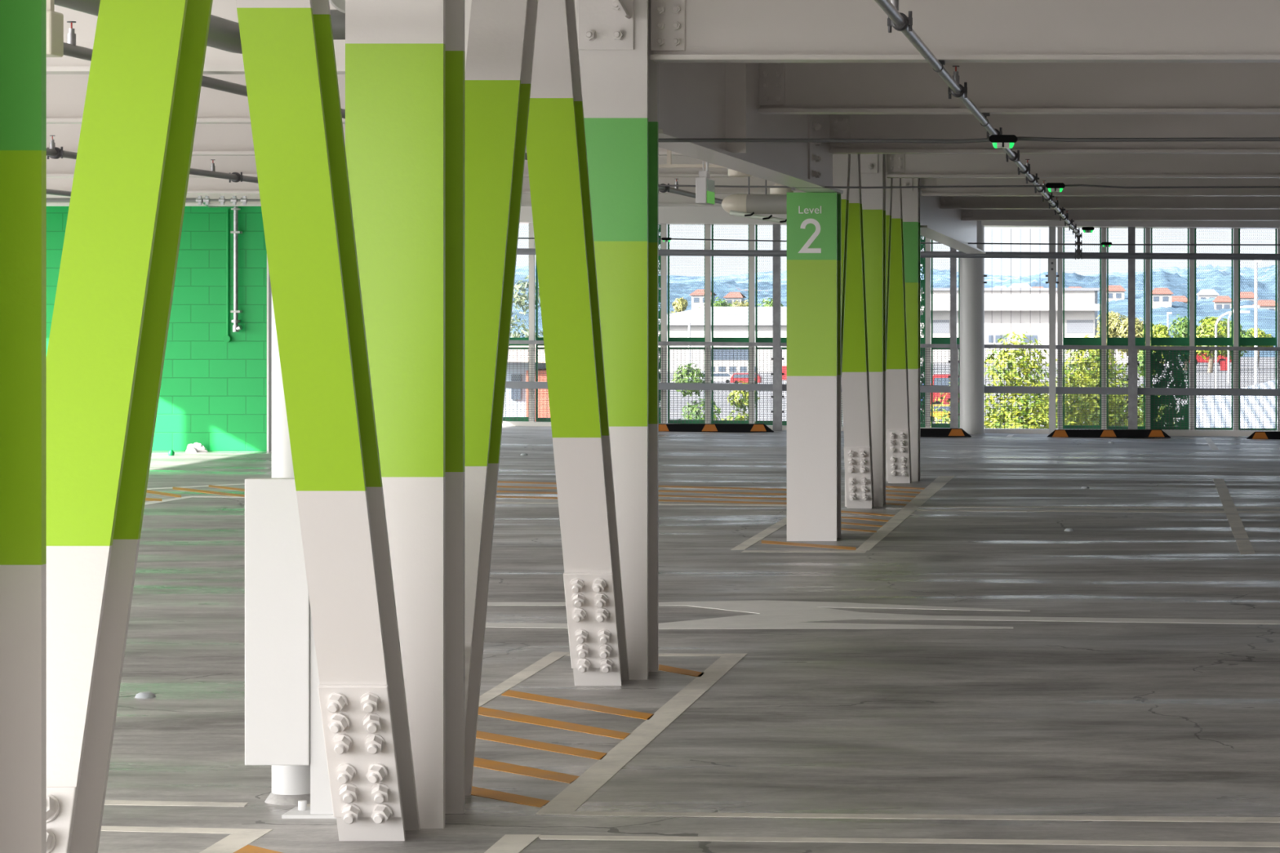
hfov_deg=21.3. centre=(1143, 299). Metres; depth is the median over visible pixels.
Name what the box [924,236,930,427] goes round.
mullion
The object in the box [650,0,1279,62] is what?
ceiling beam
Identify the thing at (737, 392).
shrub
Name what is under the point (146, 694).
sensor
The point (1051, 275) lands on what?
post
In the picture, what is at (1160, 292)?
house
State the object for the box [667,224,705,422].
screen
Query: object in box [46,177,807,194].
ceiling beam
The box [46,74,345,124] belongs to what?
ceiling beam
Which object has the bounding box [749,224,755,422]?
mullion
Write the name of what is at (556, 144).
diagonal brace
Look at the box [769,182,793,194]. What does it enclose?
outlet
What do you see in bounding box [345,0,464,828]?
steel column
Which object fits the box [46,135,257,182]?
pipe
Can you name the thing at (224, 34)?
drain pipe
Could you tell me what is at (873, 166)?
steel column
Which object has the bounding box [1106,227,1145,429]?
screen
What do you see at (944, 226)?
girder
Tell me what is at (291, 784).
downpipe
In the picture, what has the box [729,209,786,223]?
conduit
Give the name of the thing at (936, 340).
screen
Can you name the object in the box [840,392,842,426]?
mullion
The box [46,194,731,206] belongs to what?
ceiling beam
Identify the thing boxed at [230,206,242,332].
riser pipe
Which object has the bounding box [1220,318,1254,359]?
leafy tree
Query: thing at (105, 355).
diagonal brace
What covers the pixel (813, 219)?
steel column
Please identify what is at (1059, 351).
mesh panel
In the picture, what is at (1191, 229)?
mullion
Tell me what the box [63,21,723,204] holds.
pipe
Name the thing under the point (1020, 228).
wire
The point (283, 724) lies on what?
guard
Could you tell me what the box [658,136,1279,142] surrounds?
cable
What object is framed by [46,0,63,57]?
junction box
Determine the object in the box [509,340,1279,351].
guard rail
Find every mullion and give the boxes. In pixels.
[528,222,535,422]
[661,223,666,422]
[705,224,711,422]
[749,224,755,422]
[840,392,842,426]
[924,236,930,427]
[1057,226,1062,429]
[1101,226,1106,429]
[1145,227,1150,428]
[1189,227,1194,430]
[1233,228,1238,436]
[1277,228,1279,431]
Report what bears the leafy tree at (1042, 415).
on the ground
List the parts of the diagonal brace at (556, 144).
splice plate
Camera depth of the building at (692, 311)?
399.98 m
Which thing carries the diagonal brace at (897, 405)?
on the floor
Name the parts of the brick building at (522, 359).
door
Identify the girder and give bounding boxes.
[658,62,843,193]
[920,177,986,253]
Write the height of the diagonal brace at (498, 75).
3.240 m
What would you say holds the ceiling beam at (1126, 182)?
attached to the ceiling
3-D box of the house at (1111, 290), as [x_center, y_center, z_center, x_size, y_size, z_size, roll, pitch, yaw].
[-5.504,-0.085,642.500,4.320,5.450,5.600,0,0,0]
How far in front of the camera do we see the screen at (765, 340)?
44.60 m
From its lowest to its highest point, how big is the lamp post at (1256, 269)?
12.320 m
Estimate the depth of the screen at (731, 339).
44.60 m
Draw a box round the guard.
[244,477,336,818]
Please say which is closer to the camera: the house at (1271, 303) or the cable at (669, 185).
the cable at (669, 185)
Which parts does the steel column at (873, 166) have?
gusset plate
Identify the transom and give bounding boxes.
[516,248,1279,260]
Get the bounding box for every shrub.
[671,362,720,422]
[721,381,759,420]
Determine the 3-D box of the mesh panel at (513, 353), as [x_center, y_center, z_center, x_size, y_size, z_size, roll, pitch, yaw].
[-8.419,1.121,44.436,2.266,0.981,0.002,0,0,0]
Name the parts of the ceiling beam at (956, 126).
fin plate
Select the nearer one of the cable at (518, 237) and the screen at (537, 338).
the cable at (518, 237)
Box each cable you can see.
[518,237,1279,245]
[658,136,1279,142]
[658,184,1279,188]
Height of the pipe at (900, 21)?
0.624 m
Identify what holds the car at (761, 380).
on the ground
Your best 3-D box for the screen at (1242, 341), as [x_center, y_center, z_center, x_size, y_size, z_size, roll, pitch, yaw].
[1.531,0.405,44.600,0.515,2.829,0.040,0,0,0]
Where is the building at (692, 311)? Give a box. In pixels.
[658,306,786,372]
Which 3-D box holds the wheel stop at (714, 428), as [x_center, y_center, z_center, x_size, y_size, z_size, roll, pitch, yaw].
[-5.627,1.666,43.326,1.646,0.108,0.146,0,0,0]
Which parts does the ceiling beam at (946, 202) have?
fin plate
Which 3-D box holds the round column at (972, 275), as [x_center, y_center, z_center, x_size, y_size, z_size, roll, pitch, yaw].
[-2.264,0.089,44.050,0.325,3.379,0.325,0,0,-31]
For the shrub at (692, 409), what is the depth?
55.89 m
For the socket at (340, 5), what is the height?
0.640 m
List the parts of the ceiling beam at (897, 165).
fin plate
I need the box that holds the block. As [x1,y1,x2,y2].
[1114,320,1143,364]
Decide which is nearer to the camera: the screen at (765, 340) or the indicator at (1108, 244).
the indicator at (1108, 244)
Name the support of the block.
on the ground
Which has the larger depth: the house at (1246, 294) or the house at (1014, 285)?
the house at (1014, 285)
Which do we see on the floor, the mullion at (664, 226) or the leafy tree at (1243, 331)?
the mullion at (664, 226)
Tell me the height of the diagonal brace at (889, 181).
3.266 m
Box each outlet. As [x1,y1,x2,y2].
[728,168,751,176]
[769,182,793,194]
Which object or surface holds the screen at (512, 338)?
on the trim at (1171, 432)
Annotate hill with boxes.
[510,265,1277,356]
[514,264,1260,286]
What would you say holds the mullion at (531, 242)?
on the floor
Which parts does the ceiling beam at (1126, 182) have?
fin plate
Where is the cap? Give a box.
[168,449,174,455]
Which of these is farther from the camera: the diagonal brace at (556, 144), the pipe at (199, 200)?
the pipe at (199, 200)
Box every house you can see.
[689,288,716,309]
[723,292,746,306]
[993,285,1007,288]
[1008,283,1031,288]
[1106,284,1125,301]
[1150,288,1173,308]
[1171,295,1187,303]
[1195,288,1219,299]
[1213,295,1231,310]
[1240,292,1254,302]
[1252,299,1277,310]
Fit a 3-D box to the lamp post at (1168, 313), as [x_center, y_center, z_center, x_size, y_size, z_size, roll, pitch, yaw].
[3.372,5.129,432.000,0.650,7.042,0.400,0,0,0]
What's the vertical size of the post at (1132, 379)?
2.871 m
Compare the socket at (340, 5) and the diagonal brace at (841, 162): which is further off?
the diagonal brace at (841, 162)
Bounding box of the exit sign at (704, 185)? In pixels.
[695,160,715,204]
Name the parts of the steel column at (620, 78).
gusset plate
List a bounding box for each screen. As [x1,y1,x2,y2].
[502,224,528,421]
[535,254,551,422]
[658,224,661,422]
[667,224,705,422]
[711,224,749,422]
[755,224,786,425]
[920,235,924,427]
[931,240,959,427]
[1062,226,1101,429]
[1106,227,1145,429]
[1151,227,1189,428]
[1194,228,1233,430]
[1238,228,1276,430]
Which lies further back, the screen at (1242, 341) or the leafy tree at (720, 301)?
the leafy tree at (720, 301)
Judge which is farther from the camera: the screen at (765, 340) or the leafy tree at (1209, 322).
the leafy tree at (1209, 322)
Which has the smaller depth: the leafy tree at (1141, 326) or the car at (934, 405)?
the car at (934, 405)
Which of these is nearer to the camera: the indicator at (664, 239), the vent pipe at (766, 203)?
the vent pipe at (766, 203)
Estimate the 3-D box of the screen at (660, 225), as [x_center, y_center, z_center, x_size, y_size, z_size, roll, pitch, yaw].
[-6.693,0.343,44.600,0.515,2.705,0.040,0,0,0]
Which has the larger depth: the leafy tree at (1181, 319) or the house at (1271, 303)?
the house at (1271, 303)
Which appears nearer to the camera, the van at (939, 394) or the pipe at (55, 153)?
the pipe at (55, 153)
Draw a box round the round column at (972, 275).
[960,220,986,434]
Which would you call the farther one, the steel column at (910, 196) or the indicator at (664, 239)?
the indicator at (664, 239)
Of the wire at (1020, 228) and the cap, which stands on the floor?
the cap
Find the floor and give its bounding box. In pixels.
[97,426,1279,852]
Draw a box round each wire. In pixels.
[1000,228,1001,344]
[1010,228,1011,344]
[1020,228,1021,344]
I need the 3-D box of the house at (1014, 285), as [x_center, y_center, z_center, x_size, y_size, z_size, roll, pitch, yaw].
[-23.680,-0.469,642.500,4.940,5.450,5.600,0,0,0]
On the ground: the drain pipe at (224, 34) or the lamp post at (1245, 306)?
the lamp post at (1245, 306)
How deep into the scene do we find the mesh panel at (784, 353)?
44.44 m
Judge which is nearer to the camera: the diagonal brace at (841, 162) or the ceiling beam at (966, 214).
the diagonal brace at (841, 162)
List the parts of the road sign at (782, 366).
panel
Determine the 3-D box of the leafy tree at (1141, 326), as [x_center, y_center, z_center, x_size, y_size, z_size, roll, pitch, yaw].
[-1.134,5.293,405.331,4.893,6.789,4.854,0,0,0]
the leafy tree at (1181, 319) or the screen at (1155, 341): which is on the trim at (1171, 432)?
the screen at (1155, 341)
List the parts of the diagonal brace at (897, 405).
splice plate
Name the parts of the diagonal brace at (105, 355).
splice plate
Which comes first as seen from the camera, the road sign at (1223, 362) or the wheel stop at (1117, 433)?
the wheel stop at (1117, 433)
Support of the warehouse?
on the ground
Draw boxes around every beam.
[46,0,576,74]
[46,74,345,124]
[46,124,686,155]
[46,155,755,177]
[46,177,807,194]
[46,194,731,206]
[519,206,1279,229]
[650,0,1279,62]
[758,62,1279,114]
[828,114,1279,153]
[885,153,1279,177]
[920,177,1279,195]
[939,195,1279,208]
[960,208,1279,220]
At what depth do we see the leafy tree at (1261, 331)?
419.48 m
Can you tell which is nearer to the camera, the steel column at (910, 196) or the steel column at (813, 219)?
the steel column at (813, 219)
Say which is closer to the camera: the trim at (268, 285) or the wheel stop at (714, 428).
the trim at (268, 285)
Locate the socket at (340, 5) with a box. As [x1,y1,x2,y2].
[328,0,345,13]
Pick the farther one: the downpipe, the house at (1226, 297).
the house at (1226, 297)
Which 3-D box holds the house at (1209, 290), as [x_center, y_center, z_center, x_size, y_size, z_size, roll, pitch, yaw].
[12.416,0.683,642.500,4.320,5.450,5.600,0,0,0]
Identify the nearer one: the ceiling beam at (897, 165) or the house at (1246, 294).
the ceiling beam at (897, 165)
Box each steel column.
[0,0,46,852]
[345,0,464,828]
[576,0,658,679]
[786,192,840,541]
[844,153,885,506]
[885,177,919,481]
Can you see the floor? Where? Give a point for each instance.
(962, 669)
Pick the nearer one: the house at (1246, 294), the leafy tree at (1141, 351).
the leafy tree at (1141, 351)
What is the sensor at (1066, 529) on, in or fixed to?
on the floor
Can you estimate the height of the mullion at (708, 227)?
2.808 m
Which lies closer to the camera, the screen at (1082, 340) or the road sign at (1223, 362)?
the screen at (1082, 340)
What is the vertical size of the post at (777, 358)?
2.801 m
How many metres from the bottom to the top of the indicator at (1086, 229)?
0.058 m
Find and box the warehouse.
[920,288,1106,362]
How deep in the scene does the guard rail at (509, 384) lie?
44.30 m
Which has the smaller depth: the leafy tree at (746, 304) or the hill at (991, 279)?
the leafy tree at (746, 304)
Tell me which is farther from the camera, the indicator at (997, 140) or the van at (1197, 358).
the van at (1197, 358)
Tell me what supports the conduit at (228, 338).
attached to the wall
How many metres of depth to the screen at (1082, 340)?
44.60 m
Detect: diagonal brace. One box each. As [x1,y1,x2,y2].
[46,0,213,852]
[235,0,420,840]
[464,0,537,795]
[525,0,629,685]
[832,153,850,386]
[841,153,874,508]
[885,171,893,368]
[885,177,911,483]
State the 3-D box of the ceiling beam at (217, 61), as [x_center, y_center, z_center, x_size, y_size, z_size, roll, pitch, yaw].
[-7.683,-1.297,14.600,10.646,0.604,0.200,0,0,0]
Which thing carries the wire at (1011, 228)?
attached to the beam at (716, 215)
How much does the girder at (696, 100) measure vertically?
0.861 m
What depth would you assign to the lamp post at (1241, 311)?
316.72 m
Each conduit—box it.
[222,208,231,342]
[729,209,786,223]
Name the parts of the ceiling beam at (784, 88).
fin plate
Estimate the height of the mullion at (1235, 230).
2.914 m
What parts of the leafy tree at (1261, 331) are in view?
crown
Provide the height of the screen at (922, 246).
2.758 m
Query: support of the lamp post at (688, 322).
on the ground
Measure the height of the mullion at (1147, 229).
2.897 m
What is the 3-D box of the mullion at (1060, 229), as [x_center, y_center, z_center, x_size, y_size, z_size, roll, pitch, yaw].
[-1.113,0.370,44.500,0.066,2.879,0.100,0,0,0]
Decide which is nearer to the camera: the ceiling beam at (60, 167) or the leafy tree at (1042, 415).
the ceiling beam at (60, 167)
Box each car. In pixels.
[711,372,733,382]
[730,373,762,383]
[930,404,950,421]
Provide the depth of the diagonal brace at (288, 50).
9.57 m
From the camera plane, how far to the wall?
36.40 m
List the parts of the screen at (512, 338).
frame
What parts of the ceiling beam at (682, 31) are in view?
fin plate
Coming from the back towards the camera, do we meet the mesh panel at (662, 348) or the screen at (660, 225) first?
the screen at (660, 225)
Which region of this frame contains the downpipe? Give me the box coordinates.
[264,297,310,805]
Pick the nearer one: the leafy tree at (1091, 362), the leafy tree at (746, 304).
the leafy tree at (1091, 362)
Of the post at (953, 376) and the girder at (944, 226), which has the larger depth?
the post at (953, 376)
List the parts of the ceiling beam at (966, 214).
fin plate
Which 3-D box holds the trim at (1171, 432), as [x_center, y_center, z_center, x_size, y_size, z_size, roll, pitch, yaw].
[-0.250,1.739,44.500,18.500,0.262,0.240,0,0,0]
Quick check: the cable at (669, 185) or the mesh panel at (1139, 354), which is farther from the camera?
the mesh panel at (1139, 354)
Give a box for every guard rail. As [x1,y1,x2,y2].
[505,381,1279,395]
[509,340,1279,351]
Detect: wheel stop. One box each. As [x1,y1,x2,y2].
[658,423,773,432]
[920,428,971,436]
[1047,429,1171,438]
[1246,431,1279,439]
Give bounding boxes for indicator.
[662,237,671,241]
[989,134,1017,147]
[1045,182,1065,191]
[1081,226,1094,232]
[1101,241,1111,247]
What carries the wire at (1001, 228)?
attached to the beam at (716, 215)
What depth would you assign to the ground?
349.12 m
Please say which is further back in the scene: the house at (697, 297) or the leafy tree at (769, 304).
the house at (697, 297)
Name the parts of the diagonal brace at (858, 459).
splice plate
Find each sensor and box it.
[134,691,155,698]
[1064,528,1074,531]
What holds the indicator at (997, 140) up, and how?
attached to the cable at (1020, 138)
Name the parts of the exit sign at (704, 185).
hanger rod, lit panel, clear panel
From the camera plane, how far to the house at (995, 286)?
621.93 m
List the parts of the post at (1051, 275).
splice plate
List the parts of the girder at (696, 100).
splice plate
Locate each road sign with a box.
[782,365,786,394]
[1220,360,1227,370]
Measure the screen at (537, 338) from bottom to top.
2.688 m
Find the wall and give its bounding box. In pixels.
[46,206,266,451]
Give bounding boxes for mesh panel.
[502,346,551,420]
[658,346,773,423]
[782,346,950,426]
[985,348,1048,429]
[1055,348,1128,429]
[1137,349,1279,431]
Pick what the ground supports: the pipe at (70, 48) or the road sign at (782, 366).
the road sign at (782, 366)
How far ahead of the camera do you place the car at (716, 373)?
342.04 m
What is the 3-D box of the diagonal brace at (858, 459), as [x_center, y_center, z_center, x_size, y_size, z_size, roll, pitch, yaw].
[-2.275,0.041,26.044,0.208,3.261,1.797,0,0,0]
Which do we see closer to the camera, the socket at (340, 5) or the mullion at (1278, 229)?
the socket at (340, 5)
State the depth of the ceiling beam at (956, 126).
22.94 m
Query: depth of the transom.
43.52 m
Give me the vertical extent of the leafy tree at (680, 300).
9.065 m
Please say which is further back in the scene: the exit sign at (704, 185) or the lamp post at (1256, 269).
the lamp post at (1256, 269)
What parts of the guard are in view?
plate, post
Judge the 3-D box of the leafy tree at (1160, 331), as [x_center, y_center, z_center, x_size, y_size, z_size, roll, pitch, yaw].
[1.697,5.673,399.781,4.268,6.036,5.625,0,0,0]
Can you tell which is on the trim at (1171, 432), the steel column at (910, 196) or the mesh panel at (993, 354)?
the mesh panel at (993, 354)
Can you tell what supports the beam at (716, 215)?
attached to the ceiling
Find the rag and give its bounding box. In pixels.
[185,442,208,452]
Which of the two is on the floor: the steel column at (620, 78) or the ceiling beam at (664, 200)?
the steel column at (620, 78)
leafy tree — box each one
[510,275,542,337]
[666,297,688,314]
[699,297,736,307]
[728,299,748,306]
[757,297,783,306]
[930,331,1075,428]
[1036,333,1160,429]
[1094,311,1125,368]
[1117,316,1151,355]
[1137,349,1178,426]
[1139,322,1170,364]
[1168,314,1200,370]
[1195,315,1227,372]
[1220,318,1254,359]
[1246,328,1273,368]
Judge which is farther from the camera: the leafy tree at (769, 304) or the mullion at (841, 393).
the leafy tree at (769, 304)
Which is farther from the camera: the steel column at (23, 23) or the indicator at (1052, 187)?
the indicator at (1052, 187)
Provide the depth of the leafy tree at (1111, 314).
413.58 m
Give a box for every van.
[930,374,950,404]
[1195,353,1231,364]
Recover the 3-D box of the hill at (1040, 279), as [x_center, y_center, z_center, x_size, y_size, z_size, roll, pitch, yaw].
[-65.000,0.007,700.000,390.000,17.887,400.000,0,0,0]
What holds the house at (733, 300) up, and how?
on the hill at (1040, 279)
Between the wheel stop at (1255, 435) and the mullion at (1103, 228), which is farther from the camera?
the mullion at (1103, 228)
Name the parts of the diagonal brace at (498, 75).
splice plate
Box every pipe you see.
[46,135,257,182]
[46,188,71,196]
[46,195,260,207]
[53,0,345,53]
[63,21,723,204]
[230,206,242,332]
[721,176,786,213]
[874,0,1082,259]
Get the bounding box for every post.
[687,320,693,363]
[771,224,784,431]
[947,247,959,428]
[1045,226,1058,434]
[1126,226,1139,429]
[1166,312,1172,365]
[1214,310,1249,388]
[1227,305,1259,383]
[1254,260,1260,383]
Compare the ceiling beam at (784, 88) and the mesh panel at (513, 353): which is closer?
the ceiling beam at (784, 88)
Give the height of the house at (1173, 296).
5.450 m
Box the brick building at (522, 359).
[502,346,550,417]
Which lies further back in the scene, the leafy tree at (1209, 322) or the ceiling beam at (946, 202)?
the leafy tree at (1209, 322)
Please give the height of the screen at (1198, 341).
2.820 m
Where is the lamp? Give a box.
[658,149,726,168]
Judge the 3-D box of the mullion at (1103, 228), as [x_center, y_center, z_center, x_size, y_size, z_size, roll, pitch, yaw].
[-0.525,0.374,44.500,0.066,2.888,0.100,0,0,0]
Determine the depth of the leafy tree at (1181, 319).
408.57 m
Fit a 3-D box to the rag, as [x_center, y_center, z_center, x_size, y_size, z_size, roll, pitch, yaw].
[-10.281,1.625,36.217,0.237,0.150,0.222,0,0,-14]
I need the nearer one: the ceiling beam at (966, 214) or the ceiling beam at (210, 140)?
the ceiling beam at (210, 140)
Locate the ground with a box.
[658,357,1277,428]
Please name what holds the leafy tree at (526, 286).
on the ground
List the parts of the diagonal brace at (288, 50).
splice plate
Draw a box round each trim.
[266,257,271,451]
[502,421,1279,436]
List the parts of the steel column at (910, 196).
gusset plate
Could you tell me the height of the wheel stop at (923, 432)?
0.108 m
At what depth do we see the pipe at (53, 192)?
29.51 m

